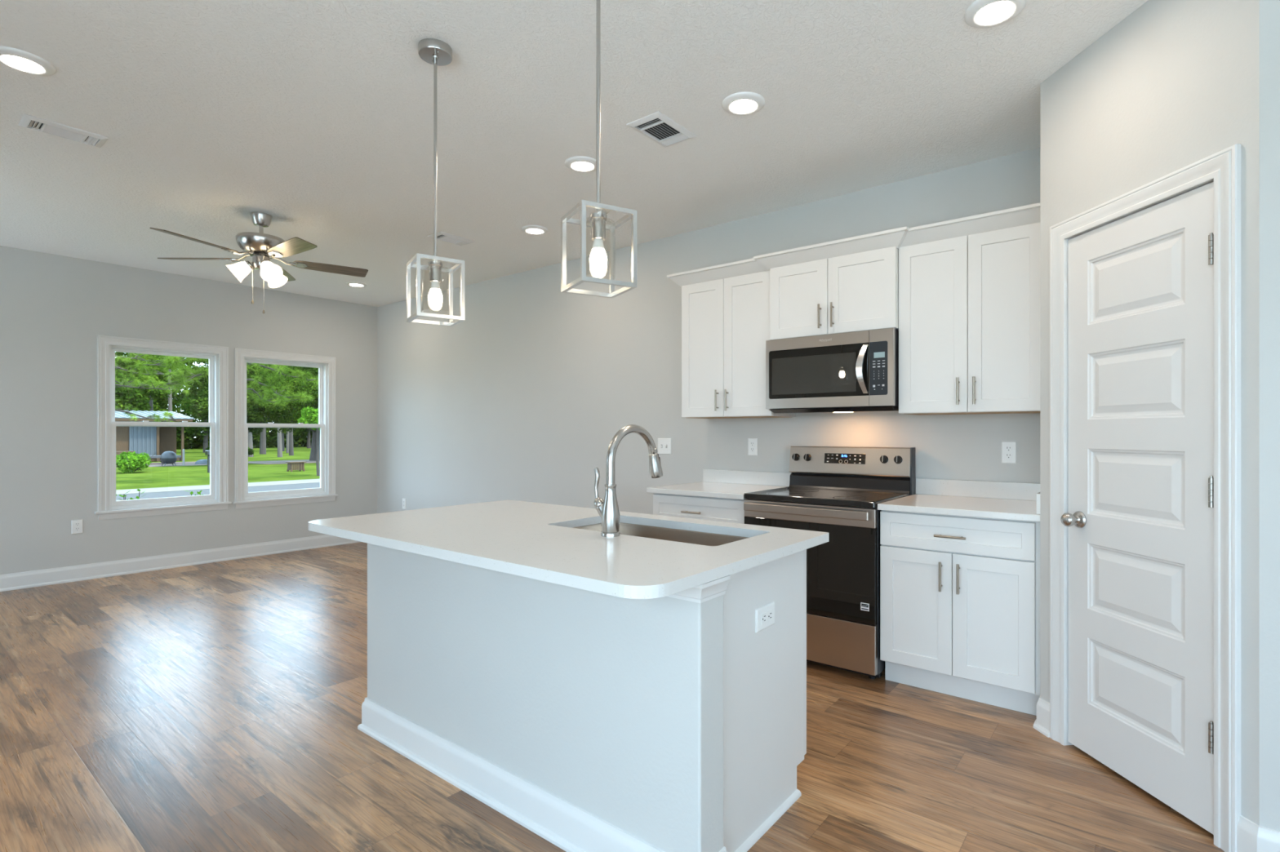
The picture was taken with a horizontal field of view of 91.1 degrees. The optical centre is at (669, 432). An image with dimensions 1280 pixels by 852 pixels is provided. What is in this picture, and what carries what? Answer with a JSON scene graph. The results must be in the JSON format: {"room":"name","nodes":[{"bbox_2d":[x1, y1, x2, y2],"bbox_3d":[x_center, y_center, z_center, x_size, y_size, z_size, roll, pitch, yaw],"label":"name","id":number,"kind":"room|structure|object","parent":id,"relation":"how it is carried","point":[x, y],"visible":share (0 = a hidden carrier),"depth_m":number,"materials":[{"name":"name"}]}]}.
{"room":"kitchen","nodes":[
{"label":"kitchen","id":0,"kind":"room"},
{"bbox_2d":[0,245,377,574],"bbox_3d":[-5.227,-0.115,5.228,0.160,2.745,5.915,0,0,38],"label":"wall","id":1,"kind":"structure","parent":0,"point":[54,308],"depth_m":5.51,"materials":[{"name":"paint"}]},
{"bbox_2d":[71,519,83,533],"bbox_3d":[-5.038,0.798,5.334,0.009,0.118,0.072,0,0,38],"label":"wall outlet","id":2,"kind":"object","parent":1,"relation":"attached to","point":[77,525],"visible":1,"depth_m":5.33,"materials":[{"name":"white plastic"}]},
{"bbox_2d":[94,334,231,519],"bbox_3d":[-4.711,-0.048,5.859,0.168,1.605,1.010,0,0,38],"label":"window","id":3,"kind":"structure","parent":1,"relation":"in","point":[107,346],"depth_m":5.79,"materials":[{"name":"white paint"}]},
{"bbox_2d":[0,534,359,591],"bbox_3d":[-5.153,1.192,5.171,0.026,0.131,5.615,0,0,38],"label":"baseboard","id":4,"kind":"structure","parent":1,"relation":"attached to","point":[13,581],"depth_m":5.75,"materials":[{"name":"white paint"}]},
{"bbox_2d":[232,347,337,509],"bbox_3d":[-4.086,-0.043,6.672,0.168,1.605,1.010,0,0,38],"label":"window","id":5,"kind":"structure","parent":1,"relation":"in","point":[326,366],"depth_m":6.62,"materials":[{"name":"white paint"}]},
{"bbox_2d":[0,0,1148,306],"bbox_3d":[-1.418,-1.612,2.298,10.350,0.250,6.515,0,0,38],"label":"ceiling","id":6,"kind":"structure","parent":0,"point":[315,117],"depth_m":2.93,"materials":[{"name":"white paint"}]},
{"bbox_2d":[0,45,56,75],"bbox_3d":[-2.586,-1.479,2.506,0.194,0.016,0.194,0,0,38],"label":"recessed light","id":7,"kind":"object","parent":6,"relation":"in","point":[15,59],"visible":1,"depth_m":2.50,"materials":[{"name":"white plastic"}]},
{"bbox_2d":[17,113,108,147],"bbox_3d":[-2.984,-1.481,3.092,0.175,0.012,0.300,0,0,38],"label":"ceiling vent","id":8,"kind":"object","parent":6,"relation":"in","point":[29,122],"visible":1,"depth_m":3.07,"materials":[{"name":"white metal"}]},
{"bbox_2d":[150,212,368,313],"bbox_3d":[-2.752,-1.151,4.260,1.240,0.673,1.289,0,0,38],"label":"ceiling fan","id":9,"kind":"object","parent":6,"relation":"hanging from","point":[263,247],"visible":1,"depth_m":4.22,"materials":[{"name":"silver metal"}]},
{"bbox_2d":[345,281,367,287],"bbox_3d":[-3.123,-1.479,6.256,0.194,0.016,0.194,0,0,38],"label":"recessed light","id":10,"kind":"object","parent":6,"relation":"in","point":[357,284],"visible":1,"depth_m":6.22,"materials":[{"name":"white plastic"}]},
{"bbox_2d":[406,38,464,326],"bbox_3d":[-0.905,-0.960,2.425,0.174,1.055,0.174,0,0,-34],"label":"pendant light","id":11,"kind":"object","parent":6,"relation":"hanging from","point":[436,52],"visible":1,"depth_m":2.41,"materials":[{"name":"silver metal"}]},
{"bbox_2d":[428,261,442,283],"bbox_3d":[-0.905,-0.619,2.425,0.052,0.074,0.052,0,0,-34],"label":"socket","id":12,"kind":"object","parent":11,"relation":"attached to","point":[435,272],"depth_m":2.41,"materials":[{"name":"silver metal"}]},
{"bbox_2d":[426,231,475,245],"bbox_3d":[-1.668,-1.481,4.803,0.180,0.012,0.300,0,0,38],"label":"ceiling vent","id":13,"kind":"object","parent":6,"relation":"in","point":[442,236],"visible":0.96,"depth_m":4.78,"materials":[{"name":"white metal"}]},
{"bbox_2d":[520,225,547,235],"bbox_3d":[-0.986,-1.479,4.583,0.194,0.016,0.194,0,0,38],"label":"recessed light","id":14,"kind":"object","parent":6,"relation":"in","point":[531,229],"visible":1,"depth_m":4.55,"materials":[{"name":"white plastic"}]},
{"bbox_2d":[564,155,595,172],"bbox_3d":[-0.482,-1.479,3.466,0.194,0.016,0.194,0,0,38],"label":"recessed light","id":15,"kind":"object","parent":6,"relation":"in","point":[579,163],"visible":0.94,"depth_m":3.44,"materials":[{"name":"white plastic"}]},
{"bbox_2d":[560,0,636,297],"bbox_3d":[-0.215,-0.960,1.894,0.174,1.055,0.174,0,0,-29],"label":"pendant light","id":16,"kind":"object","parent":6,"relation":"hanging from","point":[596,221],"visible":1,"depth_m":1.89,"materials":[{"name":"white metal"}]},
{"bbox_2d":[589,213,607,241],"bbox_3d":[-0.215,-0.619,1.894,0.052,0.074,0.052,0,0,-29],"label":"socket","id":17,"kind":"object","parent":16,"relation":"attached to","point":[597,225],"depth_m":1.88,"materials":[{"name":"silver metal"}]},
{"bbox_2d":[626,111,696,147],"bbox_3d":[-0.036,-1.481,3.081,0.200,0.012,0.305,0,0,38],"label":"ceiling vent","id":18,"kind":"object","parent":6,"relation":"in","point":[658,127],"visible":1,"depth_m":3.07,"materials":[{"name":"white metal"}]},
{"bbox_2d":[721,92,764,115],"bbox_3d":[0.333,-1.479,2.831,0.194,0.016,0.194,0,0,38],"label":"recessed light","id":19,"kind":"object","parent":6,"relation":"in","point":[740,104],"visible":1,"depth_m":2.81,"materials":[{"name":"white plastic"}]},
{"bbox_2d":[964,0,1026,28],"bbox_3d":[1.141,-1.479,2.201,0.194,0.016,0.194,0,0,38],"label":"recessed light","id":20,"kind":"object","parent":6,"relation":"in","point":[981,14],"visible":1,"depth_m":2.20,"materials":[{"name":"white plastic"}]},
{"bbox_2d":[0,542,1224,851],"bbox_3d":[-1.418,1.318,2.298,9.850,0.120,6.015,0,0,38],"label":"floor","id":21,"kind":"structure","parent":0,"point":[213,707],"depth_m":2.48,"materials":[{"name":"brown wood"}]},
{"bbox_2d":[357,543,806,851],"bbox_3d":[-0.371,0.822,2.448,1.778,0.873,0.821,0,0,38],"label":"kitchen island","id":22,"kind":"object","parent":21,"relation":"on","point":[589,721],"visible":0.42,"depth_m":1.96,"materials":[{"name":"paint"}]},
{"bbox_2d":[307,499,829,599],"bbox_3d":[-0.451,0.368,2.361,1.787,0.030,1.018,0,0,38],"label":"island countertop","id":23,"kind":"structure","parent":22,"relation":"on","point":[539,541],"depth_m":2.02,"materials":[{"name":"white stone"}]},
{"bbox_2d":[593,424,662,537],"bbox_3d":[-0.146,0.162,2.266,0.110,0.383,0.308,0,0,38],"label":"faucet","id":24,"kind":"object","parent":23,"relation":"on","point":[607,508],"visible":1,"depth_m":2.15,"materials":[{"name":"silver metal"}]},
{"bbox_2d":[572,522,748,546],"bbox_3d":[-0.057,0.494,2.332,0.819,0.218,0.408,0,0,38],"label":"sink","id":25,"kind":"object","parent":23,"relation":"in","point":[634,530],"visible":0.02,"depth_m":2.52,"materials":[{"name":"metal"}]},
{"bbox_2d":[755,601,774,632],"bbox_3d":[0.307,0.587,1.999,0.009,0.072,0.118,0,0,38],"label":"wall outlet","id":26,"kind":"object","parent":22,"relation":"attached to","point":[765,615],"visible":1,"depth_m":1.99,"materials":[{"name":"white plastic"}]},
{"bbox_2d":[761,613,766,624],"bbox_3d":[0.297,0.587,1.982,0.002,0.033,0.028,0,0,38],"label":"receptacle","id":27,"kind":"object","parent":26,"relation":"attached to","point":[763,615],"depth_m":1.98,"materials":[{"name":"grey plastic"}]},
{"bbox_2d":[768,610,772,621],"bbox_3d":[0.321,0.587,2.013,0.002,0.033,0.028,0,0,38],"label":"receptacle","id":28,"kind":"object","parent":26,"relation":"attached to","point":[770,612],"depth_m":2.01,"materials":[{"name":"grey plastic"}]},
{"bbox_2d":[653,493,744,524],"bbox_3d":[0.344,0.821,4.059,0.687,0.874,0.671,0,0,38],"label":"base cabinet","id":29,"kind":"object","parent":21,"relation":"on","point":[719,509],"visible":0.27,"depth_m":3.81,"materials":[{"name":"white paint"}]},
{"bbox_2d":[646,469,791,499],"bbox_3d":[0.338,0.323,4.072,0.722,0.120,0.658,0,0,38],"label":"countertop","id":30,"kind":"structure","parent":29,"relation":"on","point":[725,484],"depth_m":4.17,"materials":[{"name":"white stone"}]},
{"bbox_2d":[743,446,915,679],"bbox_3d":[0.907,0.671,3.590,0.768,1.174,0.693,0,0,38],"label":"range","id":31,"kind":"object","parent":21,"relation":"on","point":[837,491],"visible":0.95,"depth_m":3.30,"materials":[{"name":"grey"}]},
{"bbox_2d":[743,486,910,508],"bbox_3d":[0.894,0.360,3.572,0.760,0.032,0.568,0,0,38],"label":"cooktop","id":32,"kind":"object","parent":31,"relation":"in","point":[819,497],"depth_m":3.48,"materials":[{"name":"grey glass"}]},
{"bbox_2d":[861,603,868,610],"bbox_3d":[0.982,0.875,3.154,0.036,0.029,0.001,0,0,38],"label":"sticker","id":33,"kind":"object","parent":31,"relation":"on","point":[864,606],"depth_m":3.15,"materials":[{"name":"grey"}]},
{"bbox_2d":[880,510,1039,715],"bbox_3d":[1.511,0.821,3.162,0.701,0.874,0.671,0,0,38],"label":"base cabinet","id":34,"kind":"object","parent":21,"relation":"on","point":[960,595],"visible":0.8,"depth_m":2.92,"materials":[{"name":"white paint"}]},
{"bbox_2d":[877,478,1039,522],"bbox_3d":[1.514,0.323,3.168,0.706,0.120,0.658,0,0,38],"label":"countertop","id":35,"kind":"structure","parent":34,"relation":"on","point":[1018,501],"depth_m":3.25,"materials":[{"name":"white stone"}]},
{"bbox_2d":[377,147,1039,514],"bbox_3d":[0.392,-0.115,4.537,9.610,2.745,0.140,0,0,38],"label":"wall","id":36,"kind":"structure","parent":0,"point":[521,398],"depth_m":5.11,"materials":[{"name":"paint"}]},
{"bbox_2d":[402,498,405,509],"bbox_3d":[-2.981,0.796,7.036,0.072,0.118,0.009,0,0,38],"label":"wall outlet","id":37,"kind":"object","parent":36,"relation":"attached to","point":[403,500],"visible":1,"depth_m":7.03,"materials":[{"name":"white plastic"}]},
{"bbox_2d":[657,438,671,454],"bbox_3d":[-0.044,0.102,4.772,0.127,0.122,0.019,0,0,38],"label":"switch plate","id":38,"kind":"object","parent":36,"relation":"attached to","point":[664,444],"visible":1,"depth_m":4.77,"materials":[{"name":"white plastic"}]},
{"bbox_2d":[666,258,795,418],"bbox_3d":[0.403,-0.589,4.194,0.768,0.972,0.388,0,0,38],"label":"upper cabinet","id":39,"kind":"object","parent":36,"relation":"attached to","point":[726,307],"visible":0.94,"depth_m":4.06,"materials":[{"name":"white paint"}]},
{"bbox_2d":[702,469,791,486],"bbox_3d":[0.533,0.308,4.325,0.722,0.090,0.020,0,0,38],"label":"backsplash","id":40,"kind":"structure","parent":36,"relation":"attached to","point":[752,477],"depth_m":4.31,"materials":[{"name":"white stone"}]},
{"bbox_2d":[747,438,757,455],"bbox_3d":[0.569,0.096,4.306,0.072,0.118,0.009,0,0,38],"label":"wall outlet","id":41,"kind":"object","parent":36,"relation":"attached to","point":[752,442],"visible":1,"depth_m":4.30,"materials":[{"name":"white plastic"}]},
{"bbox_2d":[753,226,908,340],"bbox_3d":[1.001,-0.819,3.712,0.914,0.512,0.423,0,0,38],"label":"upper cabinet","id":42,"kind":"object","parent":36,"relation":"attached to","point":[850,284],"visible":0.86,"depth_m":3.56,"materials":[{"name":"white paint"}]},
{"bbox_2d":[765,328,898,413],"bbox_3d":[0.992,-0.341,3.710,0.766,0.442,0.433,0,0,38],"label":"microwave","id":43,"kind":"object","parent":42,"relation":"attached to","point":[855,371],"visible":1,"depth_m":3.55,"materials":[{"name":"grey metal"}]},
{"bbox_2d":[898,203,1039,415],"bbox_3d":[1.596,-0.589,3.276,0.709,0.972,0.388,0,0,38],"label":"upper cabinet","id":44,"kind":"object","parent":36,"relation":"attached to","point":[969,287],"visible":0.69,"depth_m":3.16,"materials":[{"name":"white paint"}]},
{"bbox_2d":[915,478,1039,501],"bbox_3d":[1.700,0.308,3.427,0.686,0.090,0.020,0,0,38],"label":"backsplash","id":45,"kind":"structure","parent":36,"relation":"attached to","point":[980,489],"depth_m":3.42,"materials":[{"name":"white stone"}]},
{"bbox_2d":[1001,441,1016,463],"bbox_3d":[1.812,0.104,3.350,0.072,0.118,0.009,0,0,38],"label":"wall outlet","id":46,"kind":"object","parent":36,"relation":"attached to","point":[1008,448],"visible":1,"depth_m":3.35,"materials":[{"name":"white plastic"}]},
{"bbox_2d":[1004,453,1012,458],"bbox_3d":[1.810,0.123,3.348,0.033,0.028,0.003,0,0,38],"label":"receptacle","id":47,"kind":"object","parent":46,"relation":"attached to","point":[1007,455],"depth_m":3.35,"materials":[{"name":"grey plastic"}]},
{"bbox_2d":[1004,446,1012,451],"bbox_3d":[1.810,0.085,3.348,0.033,0.028,0.003,0,0,38],"label":"receptacle","id":48,"kind":"object","parent":46,"relation":"attached to","point":[1006,448],"depth_m":3.35,"materials":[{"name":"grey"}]},
{"bbox_2d":[1040,0,1258,825],"bbox_3d":[1.685,-0.115,2.241,0.100,2.745,0.878,0,0,-7],"label":"wall","id":49,"kind":"structure","parent":0,"point":[1173,86],"depth_m":2.10,"materials":[{"name":"paint"}]},
{"bbox_2d":[1033,696,1049,737],"bbox_3d":[1.572,1.192,2.653,0.048,0.131,0.128,0,0,8],"label":"baseboard","id":50,"kind":"structure","parent":49,"relation":"attached to","point":[1042,724],"depth_m":2.63,"materials":[{"name":"white paint"}]},
{"bbox_2d":[1060,182,1213,835],"bbox_3d":[1.623,0.233,2.220,0.106,2.015,0.603,0,0,-7],"label":"door","id":51,"kind":"structure","parent":49,"relation":"in","point":[1139,519],"depth_m":2.18,"materials":[{"name":"white paint"}]},
{"bbox_2d":[1049,143,1240,851],"bbox_3d":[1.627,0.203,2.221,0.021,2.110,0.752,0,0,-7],"label":"trim","id":52,"kind":"structure","parent":49,"relation":"attached to","point":[1224,166],"depth_m":1.90,"materials":[{"name":"white paint"}]},
{"bbox_2d":[1258,0,1279,831],"bbox_3d":[2.537,-0.115,1.212,2.056,2.745,0.100,0,0,38],"label":"wall","id":53,"kind":"structure","parent":0,"point":[1268,10],"depth_m":1.79,"materials":[{"name":"paint"}]},
{"bbox_2d":[1236,815,1279,851],"bbox_3d":[2.448,1.192,1.225,2.013,0.131,0.065,0,0,38],"label":"baseboard","id":54,"kind":"structure","parent":53,"relation":"attached to","point":[1251,837],"depth_m":1.80,"materials":[{"name":"white paint"}]},
{"label":"outside","id":55,"kind":"structure","parent":0,"visible":0},
{"bbox_2d":[115,482,319,500],"bbox_3d":[-9.837,1.803,20.180,6.200,0.110,140.000,0,0,38],"label":"road","id":56,"kind":"structure","parent":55,"point":[304,486],"depth_m":18.62,"materials":[{"name":"grey asphalt"}]},
{"bbox_2d":[115,479,319,494],"bbox_3d":[-13.007,1.798,22.619,1.800,0.120,140.000,0,0,38],"label":"curb","id":57,"kind":"object","parent":56,"relation":"on","point":[307,481],"visible":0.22,"depth_m":19.90,"materials":[{"name":"concrete"}]},
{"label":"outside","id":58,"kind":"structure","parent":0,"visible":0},
{"bbox_2d":[115,462,207,467],"bbox_3d":[-28.401,1.746,34.836,6.500,0.001,6.600,0,0,38],"label":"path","id":59,"kind":"structure","parent":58,"point":[178,464],"depth_m":34.31,"materials":[{"name":"grey concrete"}]},
{"bbox_2d":[115,451,181,464],"bbox_3d":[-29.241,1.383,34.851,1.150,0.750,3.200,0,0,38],"label":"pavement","id":60,"kind":"structure","parent":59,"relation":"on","point":[117,452],"depth_m":34.93,"materials":[{"name":"grey concrete"}]},
{"bbox_2d":[160,451,177,466],"bbox_3d":[-26.666,1.367,33.401,0.700,0.799,0.700,0,0,38],"label":"grill","id":61,"kind":"object","parent":59,"relation":"on","point":[166,457],"visible":0.99,"depth_m":33.18,"materials":[{"name":"grey metal"}]},
{"bbox_2d":[182,448,184,465],"bbox_3d":[-26.087,1.313,33.662,0.100,0.890,0.100,0,0,38],"label":"post","id":62,"kind":"object","parent":59,"relation":"on","point":[183,449],"visible":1,"depth_m":33.64,"materials":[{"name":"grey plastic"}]},
{"bbox_2d":[195,459,207,464],"bbox_3d":[-26.192,1.628,35.329,0.400,0.260,0.939,0,0,38],"label":"bundle","id":63,"kind":"object","parent":59,"relation":"on","point":[201,461],"visible":0.61,"depth_m":35.09,"materials":[{"name":"grey"}]},
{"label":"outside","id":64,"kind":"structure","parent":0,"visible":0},
{"bbox_2d":[248,459,319,464],"bbox_3d":[-21.679,1.746,39.065,6.000,0.001,8.500,0,0,38],"label":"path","id":65,"kind":"structure","parent":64,"point":[274,462],"depth_m":38.22,"materials":[{"name":"grey concrete"}]},
{"bbox_2d":[204,364,319,460],"bbox_3d":[-21.354,-1.623,38.184,11.541,6.799,6.646,0,0,-40],"label":"oak tree","id":66,"kind":"object","parent":65,"relation":"on","point":[293,411],"visible":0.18,"depth_m":35.96,"materials":[{"name":"green plant"}]},
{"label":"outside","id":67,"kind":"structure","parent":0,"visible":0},
{"bbox_2d":[115,446,319,489],"bbox_3d":[-65.245,1.908,62.794,300.000,0.300,260.000,0,0,38],"label":"lawn","id":68,"kind":"structure","parent":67,"point":[191,475],"depth_m":27.51,"materials":[{"name":"green plant"}]},
{"bbox_2d":[115,488,145,500],"bbox_3d":[-5.244,1.154,6.073,0.297,1.209,0.235,0,0,-7],"label":"shrub","id":69,"kind":"object","parent":68,"relation":"on","point":[138,490],"visible":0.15,"depth_m":6.11,"materials":[{"name":"green plant"}]},
{"bbox_2d":[115,451,155,473],"bbox_3d":[-23.672,1.319,27.598,1.759,1.015,1.638,0,0,38],"label":"shrub","id":70,"kind":"object","parent":68,"relation":"on","point":[126,462],"visible":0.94,"depth_m":27.29,"materials":[{"name":"green plant"}]},
{"bbox_2d":[115,353,158,410],"bbox_3d":[-44.226,-3.916,50.480,4.312,11.373,5.219,0,0,38],"label":"tree","id":71,"kind":"object","parent":68,"relation":"on","point":[117,371],"visible":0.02,"depth_m":50.53,"materials":[{"name":"green plant"}]},
{"bbox_2d":[115,351,171,411],"bbox_3d":[-38.186,-2.462,41.904,5.381,8.444,7.968,0,0,43],"label":"leafy tree","id":72,"kind":"object","parent":68,"relation":"on","point":[122,397],"visible":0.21,"depth_m":42.86,"materials":[{"name":"green plant"}]},
{"bbox_2d":[136,353,163,411],"bbox_3d":[-39.152,-2.958,47.530,1.822,9.439,2.055,0,0,-16],"label":"pine tree","id":73,"kind":"object","parent":68,"relation":"on","point":[150,402],"visible":0.02,"depth_m":47.32,"materials":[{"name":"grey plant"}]},
{"bbox_2d":[115,353,192,422],"bbox_3d":[-21.359,-2.241,22.452,2.760,8.004,6.817,0,0,38],"label":"pine tree","id":74,"kind":"object","parent":68,"relation":"on","point":[124,384],"visible":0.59,"depth_m":23.75,"materials":[{"name":"green plant"}]},
{"bbox_2d":[115,410,194,462],"bbox_3d":[-33.373,0.153,38.541,4.500,3.210,5.610,0,0,38],"label":"shed","id":75,"kind":"object","parent":68,"relation":"on","point":[150,441],"visible":0.38,"depth_m":38.13,"materials":[{"name":"brown wood"}]},
{"bbox_2d":[150,355,177,411],"bbox_3d":[-37.243,-2.824,46.678,2.068,9.172,2.144,0,0,38],"label":"pine tree","id":76,"kind":"object","parent":68,"relation":"on","point":[170,399],"visible":0.02,"depth_m":46.62,"materials":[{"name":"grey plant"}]},
{"bbox_2d":[147,364,186,411],"bbox_3d":[-48.942,-4.036,60.433,4.943,11.602,5.001,0,0,38],"label":"tree","id":77,"kind":"object","parent":68,"relation":"on","point":[165,401],"visible":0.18,"depth_m":59.61,"materials":[{"name":"green plant"}]},
{"bbox_2d":[171,356,209,453],"bbox_3d":[-41.147,-3.465,55.366,4.595,10.470,5.302,0,0,38],"label":"tree","id":78,"kind":"object","parent":68,"relation":"on","point":[205,429],"visible":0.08,"depth_m":54.65,"materials":[{"name":"green plant"}]},
{"bbox_2d":[185,489,203,495],"bbox_3d":[-4.879,1.173,6.465,0.178,1.172,0.206,0,0,38],"label":"shrub","id":79,"kind":"object","parent":68,"relation":"on","point":[191,492],"visible":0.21,"depth_m":6.45,"materials":[{"name":"green plant"}]},
{"bbox_2d":[204,449,209,472],"bbox_3d":[-20.332,1.258,27.694,0.440,1.000,0.215,0,0,38],"label":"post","id":80,"kind":"object","parent":68,"relation":"on","point":[206,451],"visible":0.59,"depth_m":27.63,"materials":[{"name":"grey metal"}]},
{"bbox_2d":[172,361,274,433],"bbox_3d":[-24.274,-1.083,34.163,4.013,5.711,4.869,0,0,-4],"label":"leafy tree","id":81,"kind":"object","parent":68,"relation":"on","point":[194,405],"visible":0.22,"depth_m":33.47,"materials":[{"name":"green plant"}]},
{"bbox_2d":[129,355,318,409],"bbox_3d":[-16.140,-1.991,23.206,6.371,7.504,3.084,0,0,-29],"label":"pine tree","id":82,"kind":"object","parent":68,"relation":"on","point":[180,380],"visible":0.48,"depth_m":23.57,"materials":[{"name":"green plant"}]},
{"bbox_2d":[205,445,255,455],"bbox_3d":[-29.124,1.231,41.776,2.944,1.107,2.842,0,0,38],"label":"shrub","id":83,"kind":"object","parent":68,"relation":"on","point":[251,451],"visible":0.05,"depth_m":41.47,"materials":[{"name":"green plant"}]},
{"bbox_2d":[161,393,312,449],"bbox_3d":[-57.198,-0.814,65.059,9.700,8.459,99.047,0,0,38],"label":"undergrowth","id":84,"kind":"object","parent":68,"relation":"on","point":[190,442],"visible":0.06,"depth_m":70.88,"materials":[{"name":"green plant"}]},
{"bbox_2d":[248,431,253,457],"bbox_3d":[-30.538,-2.842,45.811,2.453,9.210,1.864,0,0,-24],"label":"pine tree","id":85,"kind":"object","parent":68,"relation":"on","point":[250,434],"visible":0.02,"depth_m":45.51,"materials":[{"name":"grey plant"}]},
{"bbox_2d":[252,428,260,440],"bbox_3d":[-44.616,-3.876,65.665,4.399,11.269,4.722,0,0,-29],"label":"tree","id":86,"kind":"object","parent":68,"relation":"on","point":[254,434],"visible":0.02,"depth_m":66.24,"materials":[{"name":"green plant"}]},
{"bbox_2d":[259,364,273,454],"bbox_3d":[-33.498,-2.558,51.452,2.363,8.645,2.703,0,0,38],"label":"pine tree","id":87,"kind":"object","parent":68,"relation":"on","point":[263,435],"visible":0.02,"depth_m":51.45,"materials":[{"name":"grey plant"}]},
{"bbox_2d":[264,364,284,457],"bbox_3d":[-28.113,-2.609,45.412,2.408,8.743,2.041,0,0,-31],"label":"pine tree","id":88,"kind":"object","parent":68,"relation":"on","point":[279,434],"visible":0.02,"depth_m":45.22,"materials":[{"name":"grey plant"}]},
{"bbox_2d":[256,365,304,451],"bbox_3d":[-37.207,-3.584,59.985,4.862,10.702,4.612,0,0,38],"label":"tree","id":89,"kind":"object","parent":68,"relation":"on","point":[282,434],"visible":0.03,"depth_m":59.99,"materials":[{"name":"green plant"}]},
{"bbox_2d":[285,431,288,453],"bbox_3d":[-33.364,-2.503,54.902,2.110,8.524,1.964,0,0,38],"label":"pine tree","id":90,"kind":"object","parent":68,"relation":"on","point":[287,435],"visible":0.02,"depth_m":54.86,"materials":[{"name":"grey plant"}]},
{"bbox_2d":[283,365,293,455],"bbox_3d":[-29.478,-2.771,48.675,2.124,9.063,1.919,0,0,0],"label":"pine tree","id":91,"kind":"object","parent":68,"relation":"on","point":[291,434],"visible":0.03,"depth_m":48.57,"materials":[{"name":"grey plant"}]},
{"bbox_2d":[285,461,306,471],"bbox_3d":[-17.075,1.538,28.649,0.520,0.440,0.680,0,0,38],"label":"stand","id":92,"kind":"object","parent":68,"relation":"on","point":[296,465],"visible":0.99,"depth_m":28.50,"materials":[{"name":"brown wood"}]},
{"bbox_2d":[293,382,312,448],"bbox_3d":[-41.084,-3.923,71.331,4.488,11.384,5.054,0,0,38],"label":"tree","id":93,"kind":"object","parent":68,"relation":"on","point":[305,432],"visible":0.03,"depth_m":71.00,"materials":[{"name":"green plant"}]},
{"bbox_2d":[297,406,319,475],"bbox_3d":[-14.374,0.352,25.567,1.184,2.821,1.624,0,0,38],"label":"sapling","id":94,"kind":"object","parent":68,"relation":"on","point":[310,415],"visible":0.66,"depth_m":25.22,"materials":[{"name":"green plant"}]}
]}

